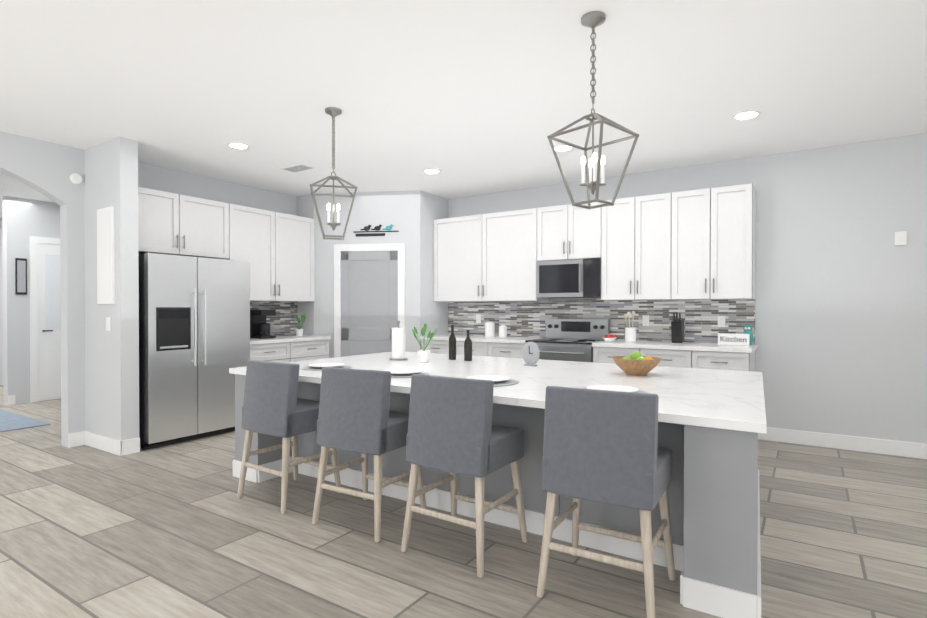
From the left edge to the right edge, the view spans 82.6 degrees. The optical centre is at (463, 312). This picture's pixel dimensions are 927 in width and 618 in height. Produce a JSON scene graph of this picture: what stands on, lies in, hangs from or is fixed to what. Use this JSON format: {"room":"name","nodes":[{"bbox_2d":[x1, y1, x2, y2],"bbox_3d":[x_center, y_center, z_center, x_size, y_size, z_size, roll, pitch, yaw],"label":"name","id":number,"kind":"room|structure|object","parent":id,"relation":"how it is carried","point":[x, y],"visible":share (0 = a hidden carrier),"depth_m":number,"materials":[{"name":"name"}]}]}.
{"room":"kitchen","nodes":[
{"label":"kitchen","id":0,"kind":"room"},
{"bbox_2d":[0,196,59,404],"bbox_3d":[-6.014,-0.164,7.451,6.450,2.790,0.780,0,1,33],"label":"wall","id":1,"kind":"structure","parent":0,"point":[22,220],"depth_m":7.15,"materials":[{"name":"grey paint"}]},
{"bbox_2d":[15,258,26,294],"bbox_3d":[-5.989,-0.492,7.146,0.021,0.490,0.120,0,1,33],"label":"framed picture","id":2,"kind":"object","parent":1,"relation":"attached to","point":[20,276],"visible":0.96,"depth_m":7.13},
{"bbox_2d":[29,236,60,402],"bbox_3d":[-5.680,0.087,7.587,0.065,2.286,0.880,0,1,33],"label":"door","id":3,"kind":"structure","parent":1,"relation":"attached to","point":[45,327],"depth_m":7.37,"materials":[{"name":"white wood"}]},
{"bbox_2d":[84,137,138,440],"bbox_3d":[-3.252,-0.145,4.868,0.700,2.790,0.150,0,1,33],"label":"wall","id":4,"kind":"structure","parent":0,"point":[112,355],"depth_m":4.72,"materials":[{"name":"grey paint"}]},
{"bbox_2d":[97,206,114,303],"bbox_3d":[-3.212,-0.509,4.734,0.290,0.860,0.024,0,1,33],"label":"vertical sign","id":5,"kind":"object","parent":4,"relation":"attached to","point":[105,259],"visible":1,"depth_m":4.70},
{"bbox_2d":[106,317,110,330],"bbox_3d":[-3.187,0.101,4.731,0.080,0.120,0.011,0,1,33],"label":"switch plate","id":6,"kind":"object","parent":4,"relation":"attached to","point":[108,323],"visible":1,"depth_m":4.72,"materials":[{"name":"white plastic"}]},
{"bbox_2d":[8,395,926,458],"bbox_3d":[-2.861,1.199,3.005,16.600,0.130,10.000,0,1,33],"label":"baseboard","id":7,"kind":"structure","parent":4,"relation":"attached to","point":[827,440],"depth_m":4.80,"materials":[{"name":"white wood"}]},
{"bbox_2d":[0,131,296,446],"bbox_3d":[-4.348,-0.139,3.965,0.150,2.790,10.000,0,1,33],"label":"wall","id":8,"kind":"structure","parent":0,"point":[46,168],"depth_m":4.93,"materials":[{"name":"grey paint"}]},
{"bbox_2d":[69,173,82,183],"bbox_3d":[-3.611,-1.251,4.921,0.030,0.100,0.100,0,1,33],"label":"smoke detector","id":9,"kind":"object","parent":8,"relation":"attached to","point":[75,178],"visible":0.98,"depth_m":4.91,"materials":[{"name":"white plastic"}]},
{"bbox_2d":[138,187,229,259],"bbox_3d":[-3.049,-0.675,5.492,0.349,1.081,1.119,0,1,33],"label":"upper cabinet","id":10,"kind":"object","parent":8,"relation":"attached to","point":[168,223],"depth_m":5.42,"materials":[{"name":"white wood"}]},
{"bbox_2d":[230,204,314,302],"bbox_3d":[-2.417,-0.682,6.461,0.349,1.081,1.219,0,1,33],"label":"upper cabinet","id":11,"kind":"object","parent":8,"relation":"attached to","point":[276,249],"depth_m":6.37,"materials":[{"name":"white wood"}]},
{"bbox_2d":[297,190,447,357],"bbox_3d":[-1.218,-0.162,7.154,1.610,2.790,1.240,0,1,33],"label":"wall","id":12,"kind":"structure","parent":0,"point":[411,216],"depth_m":6.82,"materials":[{"name":"grey paint"}]},
{"bbox_2d":[334,243,404,357],"bbox_3d":[-1.253,0.175,6.794,1.285,2.121,0.622,0,1,33],"label":"door frame","id":13,"kind":"structure","parent":12,"relation":"attached to","point":[369,296],"depth_m":6.79,"materials":[{"name":"white wood"}]},
{"bbox_2d":[353,224,398,236],"bbox_3d":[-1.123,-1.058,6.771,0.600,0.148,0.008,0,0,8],"label":"wall shelf","id":14,"kind":"object","parent":12,"relation":"attached to","point":[367,228],"visible":1,"depth_m":6.77,"materials":[{"name":"grey wood"}]},
{"bbox_2d":[0,385,926,617],"bbox_3d":[-3.365,1.310,3.514,18.000,0.100,10.300,0,1,33],"label":"floor","id":15,"kind":"structure","parent":0,"point":[179,530],"depth_m":2.83,"materials":[{"name":"beige tile"}]},
{"bbox_2d":[0,409,50,431],"bbox_3d":[-5.745,1.238,5.632,1.700,0.012,1.650,0,1,33],"label":"rug","id":16,"kind":"object","parent":15,"relation":"on","point":[10,421],"visible":1,"depth_m":5.92,"materials":[{"name":"blue fabric"}]},
{"bbox_2d":[139,253,249,449],"bbox_3d":[-2.833,0.344,5.369,0.798,1.805,1.040,0,1,33],"label":"fridge","id":17,"kind":"object","parent":15,"relation":"on","point":[194,329],"visible":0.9,"depth_m":5.06,"materials":[{"name":"silver metal"}]},
{"bbox_2d":[237,360,340,513],"bbox_3d":[-1.195,0.789,3.635,0.524,0.939,0.506,0,1,33],"label":"stool","id":18,"kind":"object","parent":15,"relation":"on","point":[273,405],"visible":0.88,"depth_m":3.43,"materials":[{"name":"fabric"}]},
{"bbox_2d":[250,339,329,362],"bbox_3d":[-2.303,0.790,6.400,0.620,0.895,1.214,0,1,33],"label":"base cabinet","id":19,"kind":"object","parent":15,"relation":"on","point":[317,348],"depth_m":6.23,"materials":[{"name":"white wood"}]},
{"bbox_2d":[250,335,329,342],"bbox_3d":[-2.297,0.323,6.387,0.637,0.039,1.222,0,1,33],"label":"countertop","id":20,"kind":"structure","parent":19,"relation":"on","point":[279,338],"depth_m":6.29,"materials":[{"name":"white stone"}]},
{"bbox_2d":[250,310,275,338],"bbox_3d":[-2.419,0.133,6.315,0.284,0.340,0.200,0,1,33],"label":"coffee maker","id":21,"kind":"object","parent":20,"relation":"on","point":[260,327],"visible":0.85,"depth_m":6.26,"materials":[{"name":"black plastic"}]},
{"bbox_2d":[291,314,305,335],"bbox_3d":[-2.073,0.154,6.746,0.190,0.290,0.200,0,1,33],"label":"potted plant","id":22,"kind":"object","parent":20,"relation":"on","point":[299,332],"visible":1,"depth_m":6.70,"materials":[{"name":"green plant"}]},
{"bbox_2d":[312,367,426,542],"bbox_3d":[-0.569,0.792,3.222,0.508,0.939,0.497,0,0,30],"label":"stool","id":23,"kind":"object","parent":15,"relation":"on","point":[355,415],"visible":0.85,"depth_m":3.02,"materials":[{"name":"fabric"}]},
{"bbox_2d":[420,339,487,355],"bbox_3d":[0.043,0.788,6.706,0.996,0.895,0.619,0,1,33],"label":"base cabinet","id":24,"kind":"object","parent":15,"relation":"on","point":[439,346],"depth_m":6.50,"materials":[{"name":"white wood"}]},
{"bbox_2d":[420,335,535,342],"bbox_3d":[0.243,0.321,6.561,1.483,0.039,0.637,0,1,33],"label":"countertop","id":25,"kind":"structure","parent":24,"relation":"on","point":[459,338],"depth_m":6.37,"materials":[{"name":"white stone"}]},
{"bbox_2d":[485,322,494,336],"bbox_3d":[0.328,0.205,6.590,0.120,0.190,0.120,0,1,33],"label":"canister","id":26,"kind":"object","parent":25,"relation":"on","point":[489,329],"visible":0.98,"depth_m":6.54,"materials":[{"name":"white ceramic"}]},
{"bbox_2d":[499,325,506,336],"bbox_3d":[0.487,0.226,6.522,0.100,0.150,0.100,0,1,33],"label":"canister","id":27,"kind":"object","parent":25,"relation":"on","point":[502,330],"visible":1,"depth_m":6.48,"materials":[{"name":"white ceramic"}]},
{"bbox_2d":[401,374,527,577],"bbox_3d":[0.010,0.795,2.847,0.516,0.939,0.501,0,1,33],"label":"stool","id":28,"kind":"object","parent":15,"relation":"on","point":[453,431],"visible":1,"depth_m":2.66,"materials":[{"name":"fabric"}]},
{"bbox_2d":[233,376,760,617],"bbox_3d":[0.246,0.862,3.908,3.547,0.793,1.967,0,1,33],"label":"kitchen island","id":29,"kind":"object","parent":15,"relation":"on","point":[713,491],"depth_m":2.63,"materials":[{"name":"grey paint"}]},
{"bbox_2d":[229,352,766,433],"bbox_3d":[0.238,0.446,3.890,3.580,0.039,1.964,0,1,33],"label":"island countertop","id":30,"kind":"structure","parent":29,"relation":"on","point":[731,400],"depth_m":3.31,"materials":[{"name":"white stone"}]},
{"bbox_2d":[301,365,351,370],"bbox_3d":[-1.055,0.422,4.067,0.380,0.004,0.380,0,1,33],"label":"placemat","id":31,"kind":"object","parent":30,"relation":"on","point":[316,368],"visible":0.38,"depth_m":4.05,"materials":[{"name":"grey fabric"}]},
{"bbox_2d":[308,363,344,367],"bbox_3d":[-1.055,0.409,4.067,0.274,0.019,0.274,0,1,33],"label":"plate","id":32,"kind":"object","parent":31,"relation":"on","point":[319,365],"visible":0.81,"depth_m":4.10,"materials":[{"name":"white ceramic"}]},
{"bbox_2d":[390,321,407,359],"bbox_3d":[-0.582,0.244,4.736,0.160,0.350,0.160,0,1,33],"label":"paper towel","id":33,"kind":"object","parent":30,"relation":"on","point":[398,343],"visible":1,"depth_m":4.68,"materials":[{"name":"white paper"}]},
{"bbox_2d":[391,371,428,377],"bbox_3d":[-0.427,0.425,3.657,0.380,0.004,0.380,0,1,33],"label":"placemat","id":34,"kind":"object","parent":30,"relation":"on","point":[404,376],"visible":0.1,"depth_m":3.57,"materials":[{"name":"grey fabric"}]},
{"bbox_2d":[383,369,421,374],"bbox_3d":[-0.427,0.412,3.657,0.274,0.019,0.274,0,1,33],"label":"plate","id":35,"kind":"object","parent":34,"relation":"on","point":[402,371],"visible":0.81,"depth_m":3.70,"materials":[{"name":"white ceramic"}]},
{"bbox_2d":[412,323,436,362],"bbox_3d":[-0.343,0.255,4.516,0.226,0.332,0.234,0,1,33],"label":"potted plant","id":36,"kind":"object","parent":30,"relation":"on","point":[423,355],"visible":1,"depth_m":4.48,"materials":[{"name":"green plant"}]},
{"bbox_2d":[449,325,455,359],"bbox_3d":[-0.100,0.264,4.744,0.068,0.310,0.068,0,1,33],"label":"bottle","id":37,"kind":"object","parent":30,"relation":"on","point":[452,346],"visible":1,"depth_m":4.72,"materials":[{"name":"glass"}]},
{"bbox_2d":[464,330,471,360],"bbox_3d":[0.040,0.285,4.629,0.072,0.270,0.072,0,1,33],"label":"bottle","id":38,"kind":"object","parent":30,"relation":"on","point":[467,349],"visible":1,"depth_m":4.60,"materials":[{"name":"black glass"}]},
{"bbox_2d":[494,379,518,385],"bbox_3d":[0.151,0.428,3.280,0.380,0.004,0.380,0,1,33],"label":"placemat","id":39,"kind":"object","parent":30,"relation":"on","point":[507,382],"visible":0.17,"depth_m":3.23,"materials":[{"name":"grey fabric"}]},
{"bbox_2d":[466,375,509,382],"bbox_3d":[0.151,0.415,3.280,0.274,0.019,0.274,0,1,33],"label":"plate","id":40,"kind":"object","parent":39,"relation":"on","point":[494,378],"visible":0.62,"depth_m":3.33,"materials":[{"name":"white ceramic"}]},
{"bbox_2d":[522,342,538,365],"bbox_3d":[0.538,0.327,4.221,0.050,0.192,0.185,0,1,-32],"label":"clock","id":41,"kind":"object","parent":30,"relation":"on","point":[530,352],"visible":1,"depth_m":4.20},
{"bbox_2d":[584,388,647,392],"bbox_3d":[0.805,0.431,2.854,0.380,0.004,0.380,0,1,33],"label":"placemat","id":42,"kind":"object","parent":30,"relation":"on","point":[639,391],"visible":0.06,"depth_m":2.88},
{"bbox_2d":[586,385,638,391],"bbox_3d":[0.805,0.418,2.854,0.274,0.019,0.274,0,1,33],"label":"plate","id":43,"kind":"object","parent":42,"relation":"on","point":[621,388],"visible":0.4,"depth_m":2.91,"materials":[{"name":"white ceramic"}]},
{"bbox_2d":[612,351,661,375],"bbox_3d":[1.199,0.346,3.659,0.330,0.162,0.330,0,1,33],"label":"fruit bowl","id":44,"kind":"object","parent":30,"relation":"on","point":[636,363],"visible":1,"depth_m":3.58,"materials":[{"name":"brown wood"}]},
{"bbox_2d":[488,343,524,357],"bbox_3d":[0.660,0.791,6.303,0.501,0.895,0.619,0,1,33],"label":"base cabinet","id":45,"kind":"object","parent":15,"relation":"on","point":[509,350],"depth_m":6.05,"materials":[{"name":"white wood"}]},
{"bbox_2d":[525,318,609,361],"bbox_3d":[1.159,0.657,5.908,0.756,1.170,0.682,0,1,33],"label":"range","id":46,"kind":"object","parent":15,"relation":"on","point":[569,339],"visible":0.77,"depth_m":5.94,"materials":[{"name":"silver metal"}]},
{"bbox_2d":[537,386,675,617],"bbox_3d":[0.664,0.798,2.422,0.524,0.939,0.506,0,1,33],"label":"stool","id":47,"kind":"object","parent":15,"relation":"on","point":[599,446],"visible":1,"depth_m":2.23,"materials":[{"name":"fabric"}]},
{"bbox_2d":[593,347,691,367],"bbox_3d":[1.915,0.797,5.485,0.964,0.895,0.619,0,1,33],"label":"base cabinet","id":48,"kind":"object","parent":15,"relation":"on","point":[683,359],"depth_m":5.18,"materials":[{"name":"white wood"}]},
{"bbox_2d":[592,339,755,354],"bbox_3d":[2.117,0.330,5.339,1.456,0.039,0.637,0,1,33],"label":"countertop","id":49,"kind":"structure","parent":48,"relation":"on","point":[652,344],"depth_m":5.12,"materials":[{"name":"white stone"}]},
{"bbox_2d":[602,334,615,341],"bbox_3d":[1.553,0.267,5.612,0.150,0.082,0.150,0,1,33],"label":"tomato bowl","id":50,"kind":"object","parent":49,"relation":"on","point":[609,338],"visible":1,"depth_m":5.57,"materials":[{"name":"white ceramic"}]},
{"bbox_2d":[624,311,635,341],"bbox_3d":[1.775,0.143,5.642,0.142,0.329,0.127,0,1,33],"label":"utensil crock","id":51,"kind":"object","parent":49,"relation":"on","point":[630,334],"visible":0.98,"depth_m":5.60,"materials":[{"name":"white ceramic"}]},
{"bbox_2d":[671,313,684,342],"bbox_3d":[2.196,0.152,5.408,0.100,0.305,0.175,0,1,33],"label":"knife block","id":52,"kind":"object","parent":49,"relation":"on","point":[677,330],"visible":1,"depth_m":5.36,"materials":[{"name":"black wood"}]},
{"bbox_2d":[718,333,749,345],"bbox_3d":[2.613,0.257,5.105,0.270,0.110,0.052,0,1,33],"label":"sign","id":53,"kind":"object","parent":49,"relation":"on","point":[732,339],"visible":1,"depth_m":5.08,"materials":[{"name":"white wood"}]},
{"bbox_2d":[743,323,752,344],"bbox_3d":[2.768,0.204,5.142,0.100,0.215,0.100,0,1,33],"label":"owl","id":54,"kind":"object","parent":49,"relation":"on","point":[747,329],"visible":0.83,"depth_m":5.11},
{"bbox_2d":[692,351,754,371],"bbox_3d":[2.512,0.800,5.096,0.486,0.895,0.619,0,1,33],"label":"base cabinet","id":55,"kind":"object","parent":15,"relation":"on","point":[720,360],"depth_m":4.83,"materials":[{"name":"white wood"}]},
{"bbox_2d":[0,0,926,219],"bbox_3d":[-3.365,-1.580,3.493,18.000,0.100,10.300,0,1,33],"label":"ceiling","id":56,"kind":"structure","parent":0,"point":[471,97],"depth_m":3.52,"materials":[{"name":"white paint"}]},
{"bbox_2d":[226,142,250,149],"bbox_3d":[-2.070,-1.536,4.857,0.210,0.008,0.210,0,1,33],"label":"recessed light","id":57,"kind":"object","parent":56,"relation":"in","point":[239,145],"visible":1,"depth_m":4.85,"materials":[{"name":"white plastic"}]},
{"bbox_2d":[281,163,315,172],"bbox_3d":[-1.759,-1.538,5.609,0.340,0.016,0.180,0,1,33],"label":"ceiling vent","id":58,"kind":"object","parent":56,"relation":"in","point":[298,167],"visible":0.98,"depth_m":5.59,"materials":[{"name":"white metal"}]},
{"bbox_2d":[310,107,357,239],"bbox_3d":[-0.985,-1.048,3.998,0.340,0.971,0.340,0,0,-15],"label":"pendant light","id":59,"kind":"object","parent":56,"relation":"hanging from","point":[333,112],"visible":1,"depth_m":3.97,"materials":[{"name":"silver metal"}]},
{"bbox_2d":[422,169,440,173],"bbox_3d":[-0.346,-1.543,5.763,0.210,0.008,0.210,0,1,33],"label":"recessed light","id":60,"kind":"object","parent":56,"relation":"in","point":[432,171],"visible":1,"depth_m":5.77,"materials":[{"name":"white plastic"}]},
{"bbox_2d":[551,145,573,151],"bbox_3d":[0.927,-1.536,4.933,0.210,0.008,0.210,0,1,33],"label":"recessed light","id":61,"kind":"object","parent":56,"relation":"in","point":[561,148],"visible":0.81,"depth_m":4.94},
{"bbox_2d":[547,11,638,209],"bbox_3d":[0.670,-1.038,2.728,0.340,0.971,0.340,0,1,-42],"label":"pendant light","id":62,"kind":"object","parent":56,"relation":"hanging from","point":[593,20],"visible":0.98,"depth_m":2.72,"materials":[{"name":"silver metal"}]},
{"bbox_2d":[731,110,761,120],"bbox_3d":[2.195,-1.530,4.094,0.210,0.008,0.210,0,1,33],"label":"recessed light","id":63,"kind":"object","parent":56,"relation":"in","point":[746,115],"visible":1,"depth_m":4.09,"materials":[{"name":"white plastic"}]},
{"bbox_2d":[448,133,926,443],"bbox_3d":[2.612,-0.150,5.486,10.150,2.790,0.150,0,1,33],"label":"wall","id":64,"kind":"structure","parent":0,"point":[841,310],"depth_m":4.87,"materials":[{"name":"grey paint"}]},
{"bbox_2d":[434,214,483,302],"bbox_3d":[0.013,-0.685,6.875,0.750,1.081,0.349,0,1,33],"label":"upper cabinet","id":65,"kind":"object","parent":64,"relation":"attached to","point":[458,241],"depth_m":6.73,"materials":[{"name":"white wood"}]},
{"bbox_2d":[476,314,480,322],"bbox_3d":[0.196,0.077,6.954,0.070,0.115,0.006,0,1,33],"label":"electrical outlet","id":66,"kind":"object","parent":64,"relation":"attached to","point":[478,318],"visible":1,"depth_m":6.95,"materials":[{"name":"white plastic"}]},
{"bbox_2d":[484,208,535,302],"bbox_3d":[0.634,-0.682,6.470,0.756,1.081,0.349,0,1,33],"label":"upper cabinet","id":67,"kind":"object","parent":64,"relation":"attached to","point":[509,236],"depth_m":6.33,"materials":[{"name":"white wood"}]},
{"bbox_2d":[536,202,603,302],"bbox_3d":[1.264,-0.679,6.060,0.772,1.081,0.349,0,1,33],"label":"upper cabinet","id":68,"kind":"object","parent":64,"relation":"attached to","point":[563,232],"depth_m":5.91,"materials":[{"name":"white wood"}]},
{"bbox_2d":[536,258,600,297],"bbox_3d":[1.240,-0.382,6.024,0.754,0.425,0.404,0,1,33],"label":"microwave","id":69,"kind":"object","parent":68,"relation":"attached to","point":[576,278],"visible":0.94,"depth_m":5.88,"materials":[{"name":"silver metal"}]},
{"bbox_2d":[604,192,671,302],"bbox_3d":[1.884,-0.676,5.655,0.732,1.081,0.349,0,1,33],"label":"upper cabinet","id":70,"kind":"object","parent":64,"relation":"attached to","point":[638,229],"depth_m":5.49,"materials":[{"name":"white wood"}]},
{"bbox_2d":[643,315,648,325],"bbox_3d":[1.997,0.086,5.780,0.070,0.115,0.006,0,1,33],"label":"electrical outlet","id":71,"kind":"object","parent":64,"relation":"attached to","point":[645,320],"visible":1,"depth_m":5.78,"materials":[{"name":"white plastic"}]},
{"bbox_2d":[672,183,755,302],"bbox_3d":[2.485,-0.673,5.264,0.727,1.081,0.349,0,1,33],"label":"upper cabinet","id":72,"kind":"object","parent":64,"relation":"attached to","point":[689,255],"depth_m":5.11,"materials":[{"name":"white wood"}]},
{"bbox_2d":[718,316,724,326],"bbox_3d":[2.626,0.088,5.370,0.070,0.115,0.006,0,1,33],"label":"electrical outlet","id":73,"kind":"object","parent":64,"relation":"attached to","point":[721,321],"visible":1,"depth_m":5.37,"materials":[{"name":"white plastic"}]},
{"bbox_2d":[895,231,906,245],"bbox_3d":[3.809,-0.648,4.598,0.080,0.120,0.023,0,1,33],"label":"switch plate","id":74,"kind":"object","parent":64,"relation":"attached to","point":[900,237],"visible":1,"depth_m":4.59,"materials":[{"name":"white plastic"}]}
]}

